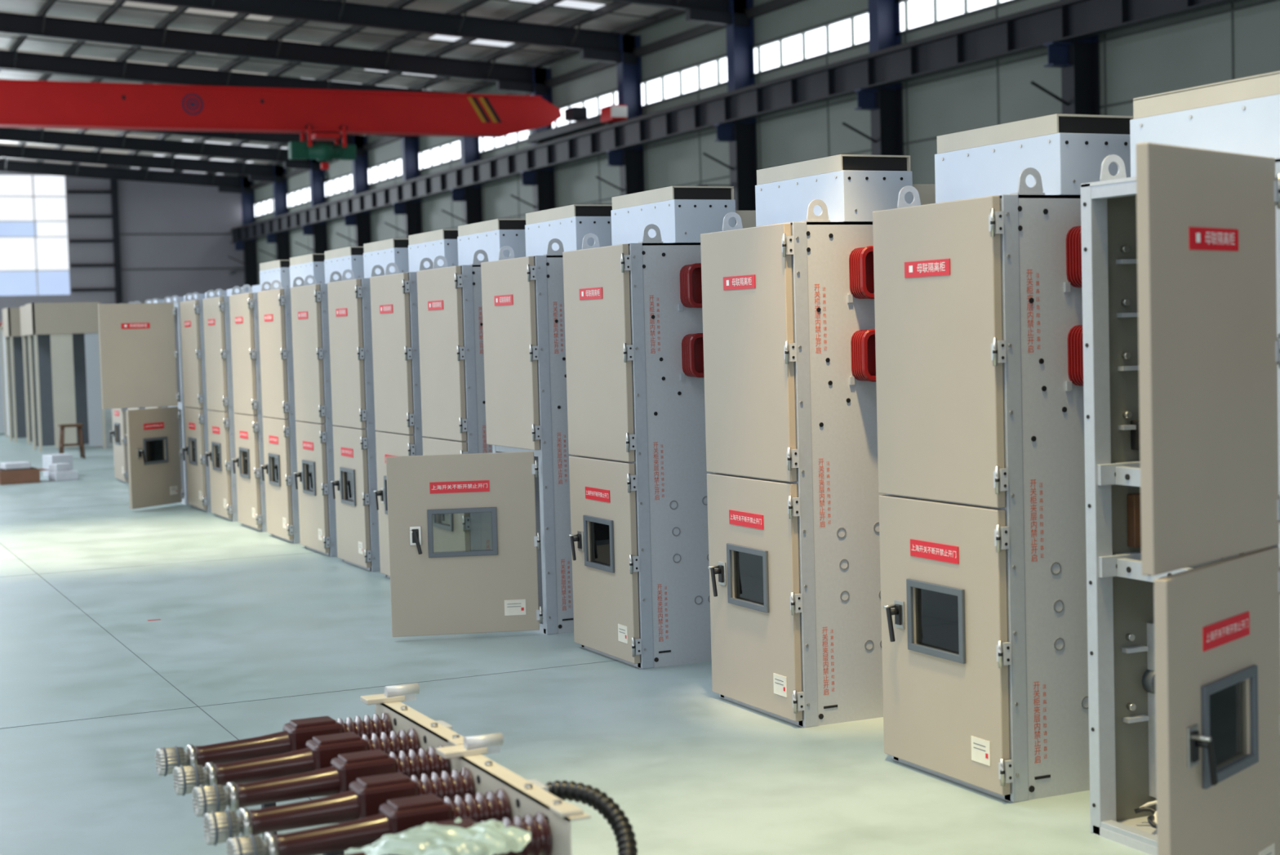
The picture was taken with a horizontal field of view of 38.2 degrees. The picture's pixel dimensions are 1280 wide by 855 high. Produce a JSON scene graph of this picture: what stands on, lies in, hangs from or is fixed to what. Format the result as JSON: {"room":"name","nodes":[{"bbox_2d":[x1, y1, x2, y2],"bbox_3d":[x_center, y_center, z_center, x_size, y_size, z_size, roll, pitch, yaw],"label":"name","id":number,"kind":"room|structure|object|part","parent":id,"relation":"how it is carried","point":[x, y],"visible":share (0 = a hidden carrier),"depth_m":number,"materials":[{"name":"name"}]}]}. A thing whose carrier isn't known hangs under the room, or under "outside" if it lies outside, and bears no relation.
{"room":"factory floor","nodes":[
{"label":"factory floor","id":0,"kind":"room"},
{"bbox_2d":[0,158,244,322],"bbox_3d":[-35.028,-6.727,78.938,37.000,10.660,0.550,-3,3,-25],"label":"wall","id":1,"kind":"structure","parent":0,"point":[128,241],"depth_m":84.72,"materials":[{"name":"metal"}]},
{"bbox_2d":[0,174,69,295],"bbox_3d":[-30.456,-8.418,81.144,10.300,5.350,0.040,-3,3,-25],"label":"trim","id":2,"kind":"structure","parent":1,"relation":"attached to","point":[33,196],"depth_m":82.74,"materials":[{"name":"white metal"}]},
{"bbox_2d":[0,174,70,295],"bbox_3d":[-30.482,-8.420,81.199,10.300,5.350,0.040,-3,3,-25],"label":"window","id":3,"kind":"structure","parent":1,"relation":"in","point":[15,253],"depth_m":82.74,"materials":[{"name":"glass"}]},
{"bbox_2d":[0,144,284,182],"bbox_3d":[-32.076,-10.622,72.185,36.800,1.844,0.220,-3,3,-25],"label":"rafter","id":4,"kind":"object","parent":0,"point":[255,171],"depth_m":77.45,"materials":[{"name":"black metal"}]},
{"bbox_2d":[0,127,322,170],"bbox_3d":[-29.529,-10.410,66.757,36.800,1.844,0.220,-3,3,-25],"label":"rafter","id":5,"kind":"object","parent":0,"point":[6,134],"depth_m":71.71,"materials":[{"name":"black metal"}]},
{"bbox_2d":[0,49,461,93],"bbox_3d":[-21.886,-9.774,50.472,36.800,1.844,0.220,-3,3,-25],"label":"rafter","id":6,"kind":"object","parent":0,"point":[25,61],"depth_m":54.09,"materials":[{"name":"black metal"}]},
{"bbox_2d":[0,0,670,174],"bbox_3d":[-13.837,-9.732,33.250,37.400,1.222,100.600,-3,3,-25],"label":"ceiling","id":7,"kind":"structure","parent":0,"point":[491,9],"depth_m":50.34,"materials":[{"name":"metal"}]},
{"bbox_2d":[0,0,685,185],"bbox_3d":[-14.272,-9.448,34.554,36.112,1.650,103.310,-3,3,-25],"label":"roof","id":8,"kind":"structure","parent":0,"point":[535,8],"depth_m":49.95,"materials":[{"name":"grey metal"}]},
{"bbox_2d":[0,0,604,174],"bbox_3d":[-14.744,-10.888,56.820,16.400,0.997,63.500,-3,3,-25],"label":"skylight","id":9,"kind":"object","parent":8,"relation":"in","point":[567,3],"depth_m":50.22,"materials":[{"name":"white glass"}]},
{"bbox_2d":[0,408,1151,854],"bbox_3d":[-13.551,0.469,33.783,37.000,0.200,100.600,-3,3,-25],"label":"floor","id":10,"kind":"structure","parent":0,"point":[693,770],"depth_m":8.82,"materials":[{"name":"paint"}]},
{"bbox_2d":[0,330,4,432],"bbox_3d":[-12.858,-0.982,38.168,1.100,2.200,0.850,-3,3,-25],"label":"frame","id":11,"kind":"object","parent":10,"relation":"on","point":[2,402],"visible":0.02,"depth_m":37.65,"materials":[{"name":"beige paint"}]},
{"bbox_2d":[0,325,8,436],"bbox_3d":[-11.986,-0.924,36.591,1.100,2.200,0.850,-3,3,-25],"label":"frame","id":12,"kind":"object","parent":10,"relation":"on","point":[2,338],"visible":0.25,"depth_m":36.66,"materials":[{"name":"beige paint"}]},
{"bbox_2d":[2,307,26,442],"bbox_3d":[-11.343,-1.004,34.899,1.120,2.500,0.890,-3,3,-25],"label":"frame","id":13,"kind":"object","parent":10,"relation":"on","point":[11,316],"visible":0.39,"depth_m":35.07,"materials":[{"name":"beige paint"}]},
{"bbox_2d":[0,461,48,484],"bbox_3d":[-8.115,0.587,24.096,0.722,0.270,0.400,-3,3,-31],"label":"carton","id":14,"kind":"object","parent":10,"relation":"on","point":[15,472],"visible":1,"depth_m":23.94,"materials":[{"name":"cardboard"}]},
{"bbox_2d":[19,305,83,444],"bbox_3d":[-10.513,-0.949,33.412,1.120,2.500,0.890,-3,3,-25],"label":"frame","id":15,"kind":"object","parent":10,"relation":"on","point":[22,308],"visible":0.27,"depth_m":33.55,"materials":[{"name":"beige paint"}]},
{"bbox_2d":[42,453,78,480],"bbox_3d":[-7.747,0.529,24.723,0.391,0.300,1.070,-3,3,-25],"label":"blocks","id":16,"kind":"object","parent":10,"relation":"on","point":[60,466],"visible":1,"depth_m":24.36},
{"bbox_2d":[25,302,106,451],"bbox_3d":[-9.857,-0.880,31.733,1.120,2.500,0.890,-3,3,-25],"label":"electrical cabinet","id":17,"kind":"object","parent":10,"relation":"on","point":[65,374],"visible":0.95,"depth_m":31.48,"materials":[{"name":"beige metal"}]},
{"bbox_2d":[57,423,85,458],"bbox_3d":[-8.914,0.220,28.986,0.366,0.542,0.316,-3,3,-25],"label":"wooden stool","id":18,"kind":"object","parent":10,"relation":"on","point":[81,444],"visible":0.91,"depth_m":28.93,"materials":[{"name":"brown wood"}]},
{"bbox_2d":[109,299,164,483],"bbox_3d":[-6.088,-0.492,23.999,1.522,2.320,0.866,-3,3,-25],"label":"tall cabinet","id":19,"kind":"object","parent":10,"relation":"on","point":[118,415],"visible":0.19,"depth_m":23.57,"materials":[{"name":"metal"}]},
{"bbox_3d":[-6.698,0.152,23.711,0.110,1.040,0.816,-3,3,-25],"label":"door","id":20,"kind":"part","parent":19,"relation":"part of","materials":[{"name":"beige metal"}]},
{"bbox_2d":[124,296,183,445],"bbox_3d":[-5.578,-0.449,22.913,1.522,2.320,0.866,-3,3,-25],"label":"tall cabinet","id":21,"kind":"object","parent":10,"relation":"on","point":[181,298],"visible":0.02,"depth_m":22.48,"materials":[{"name":"metal"}]},
{"bbox_3d":[-6.188,0.194,22.626,0.110,1.040,0.816,-3,3,-25],"label":"door","id":22,"kind":"part","parent":21,"relation":"part of","materials":[{"name":"beige metal"}]},
{"bbox_2d":[97,290,226,509],"bbox_3d":[-4.829,-0.343,20.499,2.371,2.319,1.134,-4,4,-39],"label":"tall cabinet","id":23,"kind":"object","parent":10,"relation":"on","point":[140,348],"visible":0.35,"depth_m":19.86,"materials":[{"name":"metal"}]},
{"bbox_3d":[-5.388,-0.775,19.898,0.816,1.118,0.063,-3,3,-25],"label":"door","id":24,"kind":"part","parent":23,"relation":"part of","materials":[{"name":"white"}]},
{"bbox_3d":[-5.161,0.315,19.751,0.110,1.040,0.816,0,3,26],"label":"door","id":25,"kind":"part","parent":23,"relation":"part of","materials":[{"name":"beige metal"}]},
{"bbox_2d":[145,293,205,408],"bbox_3d":[-5.069,-0.407,21.828,1.522,2.320,0.866,-3,3,-25],"label":"tall cabinet","id":26,"kind":"object","parent":10,"relation":"on","point":[202,295],"visible":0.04,"depth_m":21.38,"materials":[{"name":"metal"}]},
{"bbox_3d":[-5.679,0.236,21.540,0.110,1.040,0.816,-3,3,-25],"label":"door","id":27,"kind":"part","parent":26,"relation":"part of","materials":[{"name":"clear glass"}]},
{"bbox_2d":[179,287,252,511],"bbox_3d":[-4.092,-0.326,19.747,1.522,2.320,0.866,-3,3,-25],"label":"tall cabinet","id":28,"kind":"object","parent":10,"relation":"on","point":[192,323],"visible":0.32,"depth_m":19.27,"materials":[{"name":"metal"}]},
{"bbox_3d":[-4.711,-0.768,19.413,0.063,1.118,0.816,-3,3,-25],"label":"door","id":29,"kind":"part","parent":28,"relation":"part of","materials":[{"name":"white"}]},
{"bbox_3d":[-4.702,0.318,19.459,0.110,1.040,0.816,-3,3,-25],"label":"door","id":30,"kind":"part","parent":28,"relation":"part of","materials":[{"name":"beige metal"}]},
{"bbox_2d":[202,284,260,520],"bbox_3d":[-3.600,-0.284,18.698,1.522,2.320,0.866,-3,3,-25],"label":"tall cabinet","id":31,"kind":"object","parent":10,"relation":"on","point":[216,311],"visible":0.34,"depth_m":18.19,"materials":[{"name":"metal"}]},
{"bbox_3d":[-4.219,-0.728,18.363,0.063,1.118,0.816,-3,3,-25],"label":"door","id":32,"kind":"part","parent":31,"relation":"part of","materials":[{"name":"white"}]},
{"bbox_3d":[-4.210,0.359,18.410,0.110,1.040,0.816,-3,3,-25],"label":"door","id":33,"kind":"part","parent":31,"relation":"part of","materials":[{"name":"beige metal"}]},
{"bbox_2d":[227,177,257,287],"bbox_3d":[-18.525,-6.865,85.774,1.278,9.300,1.215,-3,3,-25],"label":"column shaft","id":34,"kind":"object","parent":10,"relation":"on","point":[249,247],"visible":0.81,"depth_m":85.43,"materials":[{"name":"metal"}]},
{"bbox_2d":[0,160,252,193],"bbox_3d":[-34.624,-10.835,77.613,36.800,1.844,0.220,-3,3,-25],"label":"rafter","id":35,"kind":"object","parent":34,"relation":"on","point":[225,184],"depth_m":83.03,"materials":[{"name":"black metal"}]},
{"bbox_2d":[229,259,290,531],"bbox_3d":[-3.075,-0.328,17.562,1.512,2.495,0.936,-3,3,-25],"label":"tall cabinet","id":36,"kind":"object","parent":10,"relation":"on","point":[243,307],"visible":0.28,"depth_m":17.13,"materials":[{"name":"metal"}]},
{"bbox_3d":[-3.709,-0.685,17.277,0.063,1.118,0.816,-3,3,-25],"label":"door","id":37,"kind":"part","parent":36,"relation":"part of","materials":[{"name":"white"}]},
{"bbox_3d":[-3.700,0.401,17.324,0.110,1.040,0.816,-3,3,-25],"label":"door","id":38,"kind":"part","parent":36,"relation":"part of","materials":[{"name":"beige metal"}]},
{"bbox_2d":[259,165,289,260],"bbox_3d":[-15.978,-6.653,80.345,1.278,9.300,1.215,-3,3,-25],"label":"column shaft","id":39,"kind":"object","parent":10,"relation":"on","point":[281,240],"visible":0.41,"depth_m":79.98,"materials":[{"name":"metal"}]},
{"bbox_2d":[257,253,324,542],"bbox_3d":[-2.591,-0.287,16.530,1.512,2.495,0.936,-3,3,-25],"label":"tall cabinet","id":40,"kind":"object","parent":10,"relation":"on","point":[274,304],"visible":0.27,"depth_m":16.09,"materials":[{"name":"metal"}]},
{"bbox_3d":[-3.225,-0.645,16.246,0.063,1.118,0.816,-3,3,-25],"label":"door","id":41,"kind":"part","parent":40,"relation":"part of","materials":[{"name":"white metal"}]},
{"bbox_3d":[-3.216,0.442,16.293,0.110,1.040,0.816,-3,3,-25],"label":"door","id":42,"kind":"part","parent":40,"relation":"part of","materials":[{"name":"beige metal"}]},
{"bbox_2d":[155,682,465,854],"bbox_3d":[-0.966,1.183,5.628,0.870,0.606,0.860,-3,3,-25],"label":"circuit breaker","id":43,"kind":"object","parent":10,"relation":"on","point":[320,756],"visible":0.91,"depth_m":5.57,"materials":[{"name":"metal"}]},
{"bbox_3d":[-1.150,1.011,5.856,0.745,0.145,0.120,-3,3,-25],"label":"pole arm","id":44,"kind":"part","parent":43,"relation":"part of","materials":[{"name":"metal"}]},
{"bbox_3d":[-1.031,1.021,5.602,0.745,0.145,0.120,-3,3,-25],"label":"pole arm","id":45,"kind":"part","parent":43,"relation":"part of","materials":[{"name":"metal"}]},
{"bbox_3d":[-0.912,1.031,5.349,0.745,0.145,0.120,-3,3,-25],"label":"pole arm","id":46,"kind":"part","parent":43,"relation":"part of","materials":[{"name":"metal"}]},
{"bbox_3d":[-0.809,1.175,5.701,0.525,0.606,0.860,-3,3,-25],"label":"support frame","id":47,"kind":"part","parent":43,"relation":"part of","materials":[{"name":"beige paint"}]},
{"bbox_2d":[294,159,327,253],"bbox_3d":[-13.430,-6.441,74.917,1.278,9.300,1.215,-3,3,-25],"label":"column shaft","id":48,"kind":"object","parent":10,"relation":"on","point":[317,231],"visible":0.4,"depth_m":74.55,"materials":[{"name":"metal"}]},
{"bbox_2d":[290,246,364,556],"bbox_3d":[-2.098,-0.246,15.481,1.512,2.495,0.936,-3,3,-25],"label":"tall cabinet","id":49,"kind":"object","parent":10,"relation":"on","point":[315,473],"visible":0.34,"depth_m":15.05,"materials":[{"name":"metal"}]},
{"bbox_3d":[-2.733,-0.604,15.197,0.063,1.118,0.816,-3,3,-25],"label":"door","id":50,"kind":"part","parent":49,"relation":"part of","materials":[{"name":"white metal"}]},
{"bbox_3d":[-2.724,0.482,15.243,0.110,1.040,0.816,-3,3,-25],"label":"door","id":51,"kind":"part","parent":49,"relation":"part of","materials":[{"name":"beige metal"}]},
{"bbox_2d":[335,135,370,246],"bbox_3d":[-10.883,-6.229,69.489,1.278,9.300,1.215,-3,3,-25],"label":"column shaft","id":52,"kind":"object","parent":10,"relation":"on","point":[361,221],"visible":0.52,"depth_m":69.12,"materials":[{"name":"metal"}]},
{"bbox_2d":[114,129,365,155],"bbox_3d":[-26.981,-10.198,61.328,36.800,1.844,0.220,-3,3,-25],"label":"rafter","id":53,"kind":"object","parent":52,"relation":"on","point":[282,138],"depth_m":67.43,"materials":[{"name":"black metal"}]},
{"bbox_2d":[327,238,408,571],"bbox_3d":[-1.614,-0.206,14.449,1.512,2.495,0.936,-3,3,-25],"label":"tall cabinet","id":54,"kind":"object","parent":10,"relation":"on","point":[349,310],"visible":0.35,"depth_m":14.02,"materials":[{"name":"metal"}]},
{"bbox_3d":[-2.249,-0.564,14.165,0.063,1.118,0.816,-3,3,-25],"label":"door","id":55,"kind":"part","parent":54,"relation":"part of","materials":[{"name":"white metal"}]},
{"bbox_3d":[-2.240,0.523,14.212,0.110,1.040,0.816,-3,3,-25],"label":"door","id":56,"kind":"part","parent":54,"relation":"part of","materials":[{"name":"beige metal"}]},
{"bbox_2d":[203,732,591,854],"bbox_3d":[-0.628,1.215,4.826,0.870,0.606,0.860,-3,3,-25],"label":"circuit breaker","id":57,"kind":"object","parent":10,"relation":"on","point":[477,788],"visible":0.87,"depth_m":4.89,"materials":[{"name":"metal"}]},
{"bbox_3d":[-0.812,1.044,5.054,0.745,0.145,0.120,-3,3,-25],"label":"pole arm","id":58,"kind":"part","parent":57,"relation":"part of","materials":[{"name":"metal"}]},
{"bbox_3d":[-0.693,1.054,4.800,0.745,0.145,0.120,-3,3,-25],"label":"pole arm","id":59,"kind":"part","parent":57,"relation":"part of","materials":[{"name":"metal"}]},
{"bbox_2d":[346,817,531,854],"bbox_3d":[-0.486,1.007,4.503,0.324,0.063,0.341,1,4,45],"label":"plastic bag","id":60,"kind":"object","parent":57,"relation":"on","point":[490,837],"visible":0.98,"depth_m":4.48,"materials":[{"name":"clear plastic"}]},
{"bbox_3d":[-0.575,1.063,4.547,0.745,0.145,0.120,-3,3,-25],"label":"pole arm","id":61,"kind":"part","parent":57,"relation":"part of","materials":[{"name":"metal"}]},
{"bbox_3d":[-0.472,1.207,4.899,0.525,0.606,0.860,-3,3,-25],"label":"support frame","id":62,"kind":"part","parent":57,"relation":"part of","materials":[{"name":"beige paint"}]},
{"bbox_2d":[384,135,422,238],"bbox_3d":[-8.335,-6.017,64.061,1.278,9.300,1.215,-3,3,-25],"label":"column shaft","id":63,"kind":"object","parent":10,"relation":"on","point":[411,211],"visible":0.38,"depth_m":63.70,"materials":[{"name":"metal"}]},
{"bbox_2d":[372,134,416,138],"bbox_3d":[-24.434,-9.986,55.900,36.800,1.844,0.220,-3,3,-25],"label":"rafter","id":64,"kind":"object","parent":63,"relation":"on","point":[393,136],"depth_m":63.43,"materials":[{"name":"black metal"}]},
{"bbox_2d":[369,229,457,577],"bbox_3d":[-1.130,-0.166,13.418,1.512,2.495,0.936,-3,3,-25],"label":"tall cabinet","id":65,"kind":"object","parent":10,"relation":"on","point":[393,295],"visible":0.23,"depth_m":13.06,"materials":[{"name":"metal"}]},
{"bbox_3d":[-1.765,-0.523,13.134,0.063,1.118,0.816,-3,3,-25],"label":"door","id":66,"kind":"part","parent":65,"relation":"part of","materials":[{"name":"white metal"}]},
{"bbox_3d":[-1.756,0.563,13.181,0.110,1.040,0.816,-3,3,-25],"label":"door","id":67,"kind":"part","parent":65,"relation":"part of","materials":[{"name":"beige metal"}]},
{"bbox_2d":[441,137,482,225],"bbox_3d":[-5.788,-5.804,58.633,1.278,9.300,1.215,-3,3,-25],"label":"column shaft","id":68,"kind":"object","parent":10,"relation":"on","point":[470,197],"visible":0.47,"depth_m":58.29,"materials":[{"name":"metal"}]},
{"bbox_2d":[416,218,526,552],"bbox_3d":[-0.672,-0.127,12.441,1.512,2.495,0.936,-3,3,-25],"label":"tall cabinet","id":69,"kind":"object","parent":10,"relation":"on","point":[451,327],"visible":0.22,"depth_m":11.95,"materials":[{"name":"metal"}]},
{"bbox_3d":[-1.306,-0.485,12.157,0.063,1.118,0.816,-3,3,-25],"label":"door","id":70,"kind":"part","parent":69,"relation":"part of","materials":[{"name":"white metal"}]},
{"bbox_3d":[-1.297,0.601,12.204,0.110,1.040,0.816,-3,3,-25],"label":"door","id":71,"kind":"part","parent":69,"relation":"part of","materials":[{"name":"beige metal"}]},
{"bbox_2d":[386,204,612,636],"bbox_3d":[-0.480,-0.066,11.152,2.261,2.495,0.936,-3,3,-25],"label":"tall cabinet","id":72,"kind":"object","parent":10,"relation":"on","point":[525,582],"visible":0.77,"depth_m":10.71,"materials":[{"name":"metal"}]},
{"bbox_3d":[-1.008,0.673,10.665,0.873,1.040,0.110,-2,3,-7],"label":"door","id":73,"kind":"part","parent":72,"relation":"part of","materials":[{"name":"beige metal"}]},
{"bbox_3d":[-0.775,-0.441,11.026,0.063,1.118,0.816,-3,3,-25],"label":"door","id":74,"kind":"part","parent":72,"relation":"part of","materials":[{"name":"white metal"}]},
{"bbox_2d":[510,67,555,212],"bbox_3d":[-3.240,-5.592,53.205,1.278,9.300,1.215,-3,3,-25],"label":"column shaft","id":75,"kind":"object","parent":10,"relation":"on","point":[542,181],"visible":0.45,"depth_m":52.85,"materials":[{"name":"metal"}]},
{"bbox_2d":[0,12,548,94],"bbox_3d":[-19.339,-9.562,45.044,36.800,1.844,0.220,-3,3,-25],"label":"rafter","id":76,"kind":"object","parent":75,"relation":"on","point":[508,77],"depth_m":49.44,"materials":[{"name":"black metal"}]},
{"bbox_2d":[545,779,638,854],"bbox_3d":[-0.053,1.232,4.665,0.222,0.546,0.828,-3,3,-21],"label":"corrugated hose","id":77,"kind":"object","parent":10,"relation":"on","point":[611,811],"visible":0.88,"depth_m":4.89,"materials":[{"name":"black plastic"}]},
{"bbox_2d":[592,34,644,204],"bbox_3d":[-0.693,-5.380,47.776,1.278,9.300,1.215,-3,3,-25],"label":"column shaft","id":78,"kind":"object","parent":10,"relation":"on","point":[629,161],"visible":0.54,"depth_m":47.41,"materials":[{"name":"metal"}]},
{"bbox_2d":[118,0,637,64],"bbox_3d":[-16.791,-9.350,39.616,36.800,1.844,0.220,-3,3,-25],"label":"rafter","id":79,"kind":"object","parent":78,"relation":"on","point":[593,45],"depth_m":45.05,"materials":[{"name":"metal"}]},
{"bbox_2d":[562,186,755,668],"bbox_3d":[0.411,-0.037,10.134,1.512,2.495,0.936,-3,3,-25],"label":"tall cabinet","id":80,"kind":"object","parent":10,"relation":"on","point":[639,536],"visible":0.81,"depth_m":9.66,"materials":[{"name":"metal"}]},
{"bbox_3d":[-0.223,-0.395,9.850,0.063,1.118,0.816,-3,3,-25],"label":"door","id":81,"kind":"part","parent":80,"relation":"part of","materials":[{"name":"white metal"}]},
{"bbox_3d":[-0.214,0.691,9.897,0.110,1.040,0.816,-3,3,-25],"label":"door","id":82,"kind":"part","parent":80,"relation":"part of","materials":[{"name":"beige metal"}]},
{"bbox_2d":[696,0,756,210],"bbox_3d":[1.855,-5.168,42.348,1.278,9.300,1.215,-3,3,-25],"label":"column shaft","id":83,"kind":"object","parent":10,"relation":"on","point":[740,136],"visible":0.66,"depth_m":42.00,"materials":[{"name":"metal"}]},
{"bbox_2d":[603,0,749,26],"bbox_3d":[-14.244,-9.138,34.188,36.800,1.844,0.220,-3,3,-25],"label":"rafter","id":84,"kind":"object","parent":83,"relation":"on","point":[705,11],"depth_m":41.48,"materials":[{"name":"black metal"}]},
{"bbox_2d":[700,154,935,727],"bbox_3d":[1.120,0.022,8.623,1.512,2.495,0.936,-3,3,-25],"label":"tall cabinet","id":85,"kind":"object","parent":10,"relation":"on","point":[788,299],"visible":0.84,"depth_m":8.15,"materials":[{"name":"metal"}]},
{"bbox_3d":[0.486,-0.336,8.339,0.063,1.118,0.816,-3,3,-25],"label":"door","id":86,"kind":"part","parent":85,"relation":"part of","materials":[{"name":"white metal"}]},
{"bbox_3d":[0.495,0.750,8.386,0.110,1.040,0.816,-3,3,-25],"label":"door","id":87,"kind":"part","parent":85,"relation":"part of","materials":[{"name":"beige metal"}]},
{"bbox_2d":[842,0,902,155],"bbox_3d":[4.402,-4.956,36.920,1.278,9.300,1.215,-3,3,-25],"label":"column shaft","id":88,"kind":"object","parent":10,"relation":"on","point":[884,104],"visible":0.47,"depth_m":36.58,"materials":[{"name":"metal"}]},
{"bbox_2d":[872,113,1133,802],"bbox_3d":[1.757,0.075,7.266,1.512,2.495,0.936,-3,3,-25],"label":"tall cabinet","id":89,"kind":"object","parent":10,"relation":"on","point":[978,289],"visible":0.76,"depth_m":6.80,"materials":[{"name":"metal"}]},
{"bbox_3d":[1.123,-0.283,6.982,0.063,1.118,0.816,-3,3,-25],"label":"door","id":90,"kind":"part","parent":89,"relation":"part of","materials":[{"name":"white metal"}]},
{"bbox_3d":[1.131,0.803,7.029,0.110,1.040,0.816,-3,3,-25],"label":"door","id":91,"kind":"part","parent":89,"relation":"part of","materials":[{"name":"beige metal"}]},
{"bbox_2d":[1030,35,1099,115],"bbox_3d":[6.950,-4.744,31.492,1.278,9.300,1.215,-3,3,-25],"label":"column shaft","id":92,"kind":"object","parent":10,"relation":"on","point":[1078,60],"visible":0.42,"depth_m":31.19,"materials":[{"name":"metal"}]},
{"bbox_2d":[1080,71,1279,854],"bbox_3d":[2.043,0.142,5.817,2.196,2.495,1.338,-3,3,-25],"label":"tall cabinet","id":93,"kind":"object","parent":10,"relation":"on","point":[1180,255],"visible":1,"depth_m":5.21,"materials":[{"name":"metal"}]},
{"bbox_3d":[1.577,-0.196,5.080,0.063,1.118,0.816,1,4,42],"label":"door","id":94,"kind":"part","parent":93,"relation":"part of","materials":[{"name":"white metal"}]},
{"bbox_3d":[1.638,0.889,5.110,0.110,1.040,0.816,1,4,39],"label":"door","id":95,"kind":"part","parent":93,"relation":"part of","materials":[{"name":"beige metal"}]},
{"bbox_2d":[247,0,1279,284],"bbox_3d":[3.073,-5.400,41.344,0.360,9.800,100.620,-3,3,-25],"label":"wall","id":96,"kind":"structure","parent":0,"point":[1241,39],"depth_m":39.63,"materials":[{"name":"metal"}]},
{"bbox_2d":[255,0,999,216],"bbox_3d":[3.125,-8.275,40.935,0.060,0.580,100.050,-3,3,-25],"label":"trim","id":97,"kind":"structure","parent":96,"relation":"attached to","point":[935,2],"depth_m":45.45,"materials":[{"name":"paint"}]},
{"bbox_2d":[254,0,1008,216],"bbox_3d":[3.043,-8.288,41.228,0.040,0.580,100.600,-3,3,-25],"label":"window","id":98,"kind":"structure","parent":96,"relation":"in","point":[920,11],"depth_m":43.46,"materials":[{"name":"white glass"}]},
{"bbox_3d":[9.497,-4.532,26.064,1.278,9.300,1.215,-3,3,-25],"label":"column shaft","id":99,"kind":"object","parent":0,"visible":0},
{"bbox_2d":[229,0,1243,243],"bbox_3d":[2.323,-7.171,40.931,0.300,0.680,100.606,-3,3,-25],"label":"beam","id":100,"kind":"structure","parent":99,"relation":"on","point":[1025,31],"depth_m":38.53,"materials":[{"name":"metal"}]},
{"bbox_2d":[0,79,627,181],"bbox_3d":[-17.587,-6.925,42.100,35.430,2.300,6.000,-3,3,-25],"label":"crane","id":101,"kind":"object","parent":100,"relation":"on","point":[326,114],"visible":1,"depth_m":46.82,"materials":[{"name":"red paint"}]}
]}

